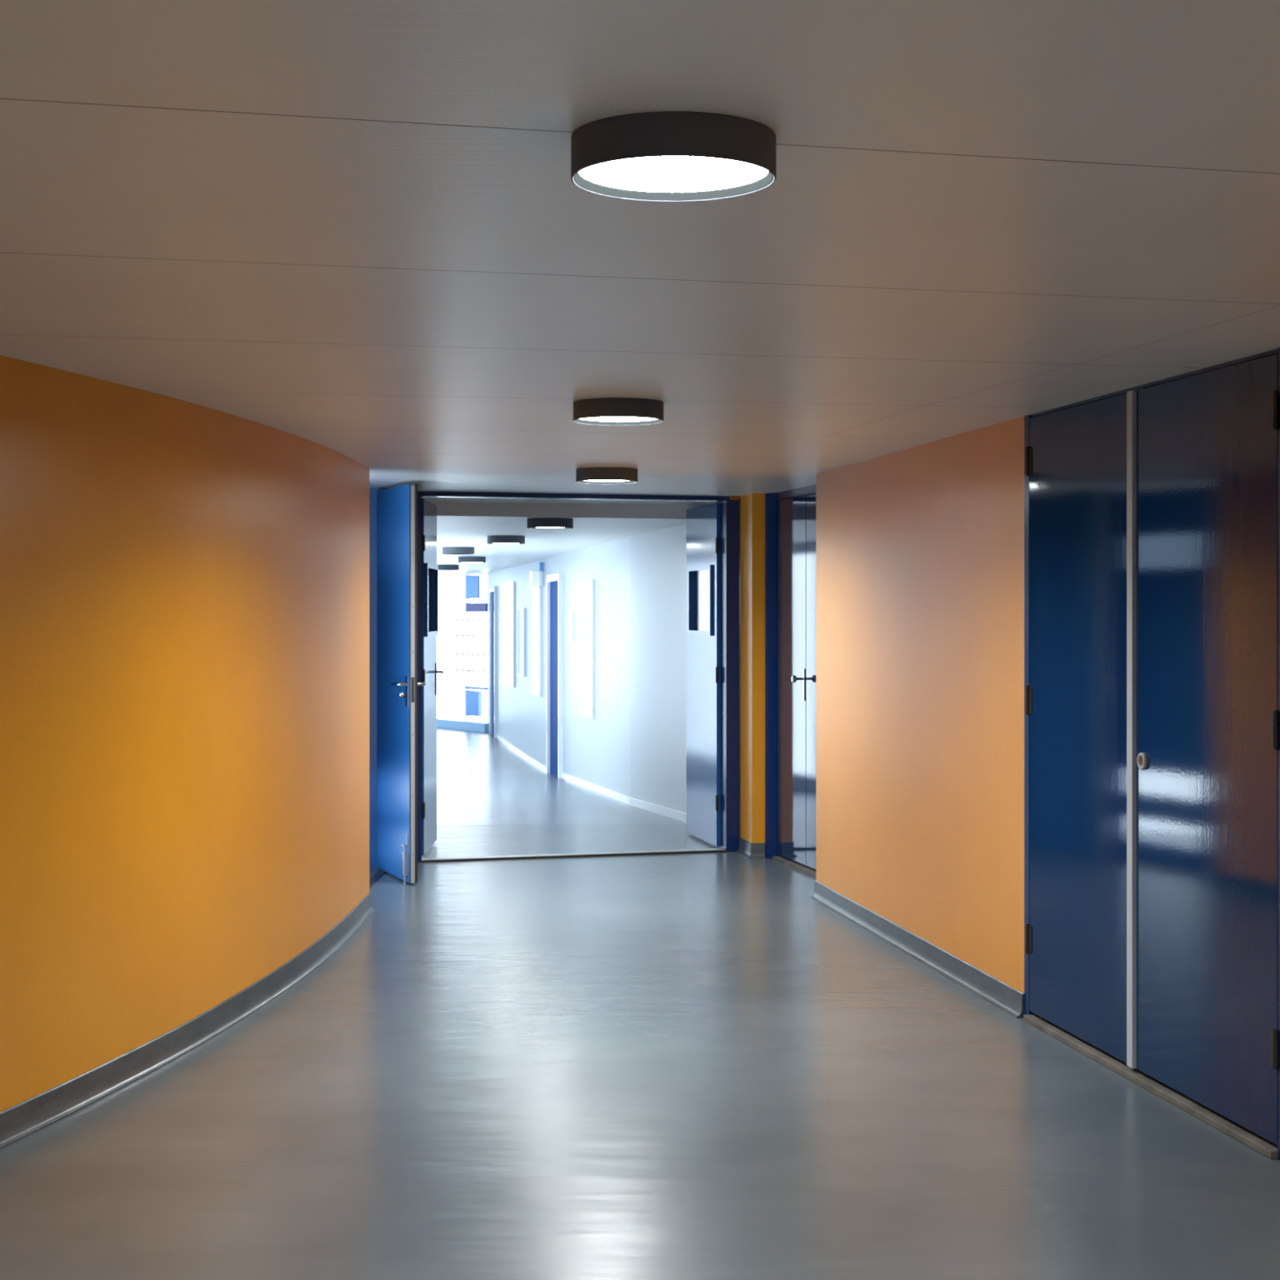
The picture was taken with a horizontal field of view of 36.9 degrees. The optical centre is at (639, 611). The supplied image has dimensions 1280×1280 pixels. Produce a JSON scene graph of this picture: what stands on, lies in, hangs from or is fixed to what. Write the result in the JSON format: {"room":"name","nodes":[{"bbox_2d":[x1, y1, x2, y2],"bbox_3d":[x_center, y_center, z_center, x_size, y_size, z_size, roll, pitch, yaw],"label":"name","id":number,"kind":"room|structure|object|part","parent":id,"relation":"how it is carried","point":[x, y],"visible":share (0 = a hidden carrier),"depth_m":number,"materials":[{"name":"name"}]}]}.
{"room":"building corridor","nodes":[
{"label":"building corridor","id":0,"kind":"room"},
{"bbox_2d":[0,355,369,1111],"bbox_3d":[-3.500,0.394,1.760,1.080,2.260,16.627,0,0,18],"label":"wall","id":1,"kind":"structure","parent":0,"point":[184,586],"depth_m":6.52,"materials":[{"name":"orange paint"}]},
{"bbox_2d":[0,892,375,1149],"bbox_3d":[-3.430,1.478,1.760,1.006,0.092,16.601,0,0,18],"label":"baseboard","id":2,"kind":"structure","parent":1,"relation":"attached to","point":[24,1118],"depth_m":6.52,"materials":[{"name":"grey plastic"}]},
{"bbox_2d":[489,497,740,837],"bbox_3d":[-0.849,0.681,21.811,0.257,2.886,19.254,0,0,-9],"label":"wall","id":3,"kind":"structure","parent":0,"point":[634,746],"depth_m":16.59,"materials":[{"name":"grey paint"}]},
{"bbox_2d":[488,586,497,737],"bbox_3d":[-2.312,0.804,30.271,0.050,2.400,0.960,0,0,-9],"label":"door","id":4,"kind":"structure","parent":3,"relation":"in","point":[492,590],"depth_m":30.41,"materials":[{"name":"blue paint"}]},
{"bbox_2d":[498,582,515,688],"bbox_3d":[-1.950,0.319,28.078,0.030,1.490,2.289,0,0,-9],"label":"wall panel","id":5,"kind":"object","parent":3,"relation":"attached to","point":[506,590],"visible":1,"depth_m":27.91,"materials":[{"name":"white"}]},
{"bbox_3d":[-1.947,0.584,28.078,0.026,0.584,2.249,0,0,-9],"label":"rail","id":6,"kind":"part","parent":5,"relation":"part of","materials":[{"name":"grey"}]},
{"bbox_2d":[496,733,546,771],"bbox_3d":[-1.638,1.908,26.340,0.055,0.093,7.056,0,0,-10],"label":"baseboard","id":7,"kind":"structure","parent":3,"relation":"attached to","point":[519,752],"depth_m":25.97,"materials":[{"name":"white"}]},
{"bbox_2d":[517,608,525,676],"bbox_3d":[-1.603,0.404,26.002,0.030,0.920,0.680,0,0,-10],"label":"board","id":8,"kind":"object","parent":3,"relation":"attached to","point":[521,611],"visible":1,"depth_m":25.90,"materials":[{"name":"grey"}]},
{"bbox_2d":[529,586,541,696],"bbox_3d":[-1.329,0.364,24.427,0.030,1.380,1.035,0,0,-10],"label":"board","id":9,"kind":"object","parent":3,"relation":"attached to","point":[535,592],"visible":0.9,"depth_m":24.34,"materials":[{"name":"white"}]},
{"bbox_2d":[529,562,543,586],"bbox_3d":[-1.287,-0.466,23.896,0.130,0.300,0.420,0,0,-10],"label":"emergency light","id":10,"kind":"object","parent":3,"relation":"attached to","point":[536,577],"visible":1,"depth_m":23.75,"materials":[{"name":"white plastic"}]},
{"bbox_2d":[546,573,563,777],"bbox_3d":[-0.989,0.753,22.191,0.051,2.378,1.383,0,0,-8],"label":"door","id":11,"kind":"structure","parent":3,"relation":"in","point":[554,582],"depth_m":22.29,"materials":[{"name":"blue paint"}]},
{"bbox_2d":[568,611,573,641],"bbox_3d":[-0.742,0.154,20.619,0.018,0.320,0.384,0,0,-8],"label":"plate","id":12,"kind":"object","parent":3,"relation":"attached to","point":[571,614],"visible":1,"depth_m":20.53,"materials":[{"name":"white"}]},
{"bbox_2d":[578,579,595,718],"bbox_3d":[-0.532,0.359,19.158,0.030,1.350,1.132,0,0,-8],"label":"board","id":13,"kind":"object","parent":3,"relation":"attached to","point":[586,588],"visible":1,"depth_m":19.05,"materials":[{"name":"white"}]},
{"bbox_2d":[561,773,686,822],"bbox_3d":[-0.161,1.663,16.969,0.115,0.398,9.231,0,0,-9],"label":"baseboard","id":14,"kind":"structure","parent":3,"relation":"attached to","point":[679,815],"depth_m":16.14,"materials":[{"name":"white"}]},
{"bbox_2d":[0,0,1279,573],"bbox_3d":[-1.162,-0.789,14.246,11.323,0.294,41.508,0,0,0],"label":"ceiling","id":15,"kind":"structure","parent":0,"point":[362,231],"depth_m":3.61,"materials":[{"name":"paint"}]},
{"bbox_2d":[437,564,458,569],"bbox_3d":[-2.640,-0.609,26.300,0.318,0.066,0.318,0,0,0],"label":"ceiling lamp","id":16,"kind":"object","parent":15,"relation":"attached to","point":[440,566],"visible":0.9,"depth_m":26.16,"materials":[{"name":"grey metal"}]},
{"bbox_2d":[442,546,474,554],"bbox_3d":[-1.805,-0.609,19.080,0.318,0.066,0.318,0,0,0],"label":"ceiling lamp","id":17,"kind":"object","parent":15,"relation":"attached to","point":[446,550],"visible":1,"depth_m":18.95,"materials":[{"name":"grey metal"}]},
{"bbox_2d":[457,556,485,563],"bbox_3d":[-1.960,-0.609,22.400,0.318,0.066,0.318,0,0,0],"label":"ceiling lamp","id":18,"kind":"object","parent":15,"relation":"attached to","point":[460,559],"visible":1,"depth_m":22.27,"materials":[{"name":"grey metal"}]},
{"bbox_2d":[487,535,524,544],"bbox_3d":[-1.133,-0.609,16.240,0.318,0.066,0.318,0,0,0],"label":"ceiling lamp","id":19,"kind":"object","parent":15,"relation":"attached to","point":[491,540],"visible":1,"depth_m":16.11,"materials":[{"name":"grey metal"}]},
{"bbox_2d":[527,517,573,528],"bbox_3d":[-0.620,-0.609,13.240,0.318,0.066,0.318,0,0,0],"label":"ceiling lamp","id":20,"kind":"object","parent":15,"relation":"attached to","point":[539,522],"visible":1,"depth_m":13.11,"materials":[{"name":"grey metal"}]},
{"bbox_2d":[576,466,637,484],"bbox_3d":[-0.171,-0.703,9.910,0.318,0.066,0.318,0,0,0],"label":"ceiling lamp","id":21,"kind":"object","parent":15,"relation":"attached to","point":[594,475],"visible":1,"depth_m":9.79,"materials":[{"name":"grey metal"}]},
{"bbox_2d":[588,480,624,481],"bbox_3d":[-0.171,-0.683,9.910,0.296,0.001,0.296,0,0,0],"label":"diffuser","id":22,"kind":"object","parent":21,"relation":"attached to","point":[588,480],"depth_m":9.97,"materials":[{"name":"white plastic"}]},
{"bbox_2d":[573,397,663,425],"bbox_3d":[-0.076,-0.703,6.750,0.318,0.066,0.318,0,0,0],"label":"ceiling lamp","id":23,"kind":"object","parent":15,"relation":"attached to","point":[604,411],"visible":1,"depth_m":6.63,"materials":[{"name":"grey metal"}]},
{"bbox_2d":[580,417,657,422],"bbox_3d":[-0.076,-0.683,6.750,0.296,0.001,0.296,0,0,0],"label":"diffuser","id":24,"kind":"object","parent":23,"relation":"attached to","point":[594,419],"depth_m":6.81,"materials":[{"name":"white plastic"}]},
{"bbox_2d":[571,111,776,201],"bbox_3d":[0.052,-0.703,2.980,0.318,0.066,0.318,0,0,0],"label":"ceiling lamp","id":25,"kind":"object","parent":15,"relation":"attached to","point":[668,156],"visible":1,"depth_m":2.90,"materials":[{"name":"grey metal"}]},
{"bbox_2d":[578,155,768,192],"bbox_3d":[0.052,-0.683,2.980,0.296,0.001,0.296,0,0,0],"label":"diffuser","id":26,"kind":"object","parent":25,"relation":"attached to","point":[664,174],"depth_m":3.00,"materials":[{"name":"white plastic"}]},
{"bbox_2d":[0,719,1279,1279],"bbox_3d":[-1.125,1.739,14.250,11.250,0.430,41.300,0,0,0],"label":"floor","id":27,"kind":"structure","parent":0,"point":[686,1066],"depth_m":5.85,"materials":[{"name":"grey plastic"}]},
{"bbox_2d":[369,869,385,887],"bbox_3d":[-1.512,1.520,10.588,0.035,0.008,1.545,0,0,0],"label":"baseboard","id":28,"kind":"structure","parent":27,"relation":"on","point":[380,872],"depth_m":10.98,"materials":[{"name":"grey metal"}]},
{"bbox_2d":[764,484,816,877],"bbox_3d":[1.173,0.394,11.166,0.473,2.260,1.655,0,0,-13],"label":"door","id":29,"kind":"structure","parent":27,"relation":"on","point":[790,515],"depth_m":11.59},
{"bbox_3d":[0.932,0.404,11.567,0.043,2.180,0.547,0,0,-13],"label":"door","id":30,"kind":"part","parent":29,"relation":"part of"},
{"bbox_3d":[0.930,0.394,11.314,0.071,0.044,0.044,0,0,-13],"label":"knob","id":31,"kind":"part","parent":29,"relation":"part of","materials":[{"name":"silver metal"}]},
{"bbox_3d":[0.966,0.429,11.322,0.007,0.190,0.029,0,0,-14],"label":"knob plate","id":32,"kind":"part","parent":29,"relation":"part of","materials":[{"name":"silver metal"}]},
{"bbox_3d":[1.061,0.404,11.030,0.043,2.180,0.544,0,0,-13],"label":"door","id":33,"kind":"part","parent":29,"relation":"part of","materials":[{"name":"clear glass"}]},
{"bbox_2d":[1023,347,1279,1159],"bbox_3d":[1.851,0.394,6.293,0.522,2.260,1.950,0,0,-10],"label":"double door","id":34,"kind":"structure","parent":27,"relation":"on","point":[1152,510],"depth_m":6.05,"materials":[{"name":"blue metal"}]},
{"bbox_3d":[1.552,0.384,6.733,0.045,2.209,0.877,0,0,-10],"label":"door","id":35,"kind":"part","parent":34,"relation":"part of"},
{"bbox_3d":[1.718,0.384,5.807,0.045,2.209,0.911,0,0,-10],"label":"door","id":36,"kind":"part","parent":34,"relation":"part of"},
{"bbox_2d":[740,493,764,843],"bbox_3d":[0.769,0.394,12.125,0.262,2.260,0.450,0,0,0],"label":"wall column","id":37,"kind":"structure","parent":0,"point":[753,504],"depth_m":11.91,"materials":[{"name":"orange paint"}]},
{"bbox_2d":[417,491,739,862],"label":"door frame","id":38,"kind":"structure","parent":37,"relation":"attached to","point":[713,530],"depth_m":12.28,"materials":[{"name":"blue"}]},
{"bbox_3d":[-1.340,0.439,12.633,0.006,0.210,0.035,0,0,-1],"label":"handle plate","id":39,"kind":"part","parent":38,"relation":"part of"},
{"bbox_3d":[-1.311,0.395,12.576,0.063,0.019,0.132,0,0,-1],"label":"lever handle","id":40,"kind":"part","parent":38,"relation":"part of","materials":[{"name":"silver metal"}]},
{"bbox_2d":[735,837,765,858],"bbox_3d":[0.695,1.478,12.031,0.111,0.092,0.335,0,0,-11],"label":"baseboard","id":41,"kind":"structure","parent":37,"relation":"attached to","point":[747,849],"depth_m":11.90,"materials":[{"name":"grey plastic"}]},
{"bbox_2d":[816,416,1024,993],"bbox_3d":[1.370,0.394,8.830,0.860,2.260,3.240,0,0,0],"label":"wall","id":42,"kind":"structure","parent":0,"point":[920,549],"depth_m":8.31,"materials":[{"name":"orange paint"}]},
{"bbox_2d":[810,880,1024,1017],"bbox_3d":[1.187,1.478,8.729,0.050,0.092,3.081,0,0,-9],"label":"baseboard","id":43,"kind":"structure","parent":42,"relation":"attached to","point":[997,993],"depth_m":8.32,"materials":[{"name":"grey plastic"}]},
{"bbox_3d":[-2.150,0.394,10.560,1.300,2.260,2.080,0,0,0],"label":"wall","id":44,"kind":"structure","parent":0,"visible":0},
{"bbox_2d":[369,487,387,869],"bbox_3d":[-1.486,0.394,11.585,0.228,2.260,0.430,0,0,0],"label":"door frame","id":45,"kind":"structure","parent":44,"relation":"attached to","point":[373,491],"depth_m":11.37,"materials":[{"name":"blue metal"}]},
{"bbox_2d":[377,483,426,884],"bbox_3d":[-1.399,0.404,11.037,0.175,2.240,0.718,0,0,-22],"label":"door","id":46,"kind":"structure","parent":44,"relation":"in","point":[397,506],"depth_m":10.94,"materials":[{"name":"blue metal"}]},
{"bbox_3d":[-1.351,0.405,10.777,0.065,0.021,0.128,0,0,-22],"label":"lever handle","id":47,"kind":"part","parent":46,"relation":"part of","materials":[{"name":"silver metal"}]},
{"bbox_3d":[-1.333,0.462,10.725,0.033,0.033,0.033,0,0,-22],"label":"turn knob","id":48,"kind":"part","parent":46,"relation":"part of","materials":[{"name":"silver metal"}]},
{"bbox_3d":[-1.304,0.444,10.738,0.008,0.170,0.036,0,0,-22],"label":"handle plate","id":49,"kind":"part","parent":46,"relation":"part of","materials":[{"name":"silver metal"}]},
{"bbox_3d":[-1.267,0.514,10.704,0.017,1.686,0.002,0,0,-22],"label":"lock plate","id":50,"kind":"part","parent":46,"relation":"part of","materials":[{"name":"metal"}]},
{"bbox_3d":[-1.249,0.405,10.819,0.065,0.021,0.128,0,0,-22],"label":"lever handle","id":51,"kind":"part","parent":46,"relation":"part of","materials":[{"name":"silver metal"}]},
{"bbox_3d":[-5.233,0.691,35.024,0.335,2.866,0.647,0,0,0],"label":"wall","id":52,"kind":"structure","parent":0,"visible":0},
{"bbox_2d":[436,572,489,732],"bbox_3d":[-3.769,0.631,33.092,0.160,2.746,4.550,0,0,-36],"label":"window","id":53,"kind":"structure","parent":52,"relation":"in","point":[473,584],"depth_m":31.69,"materials":[{"name":"white"}]},
{"bbox_2d":[464,686,487,689],"bbox_3d":[-2.682,1.252,31.604,0.080,0.035,0.665,0,0,-36],"label":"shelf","id":54,"kind":"object","parent":53,"relation":"attached to","point":[466,687],"depth_m":31.61,"materials":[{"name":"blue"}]}
]}

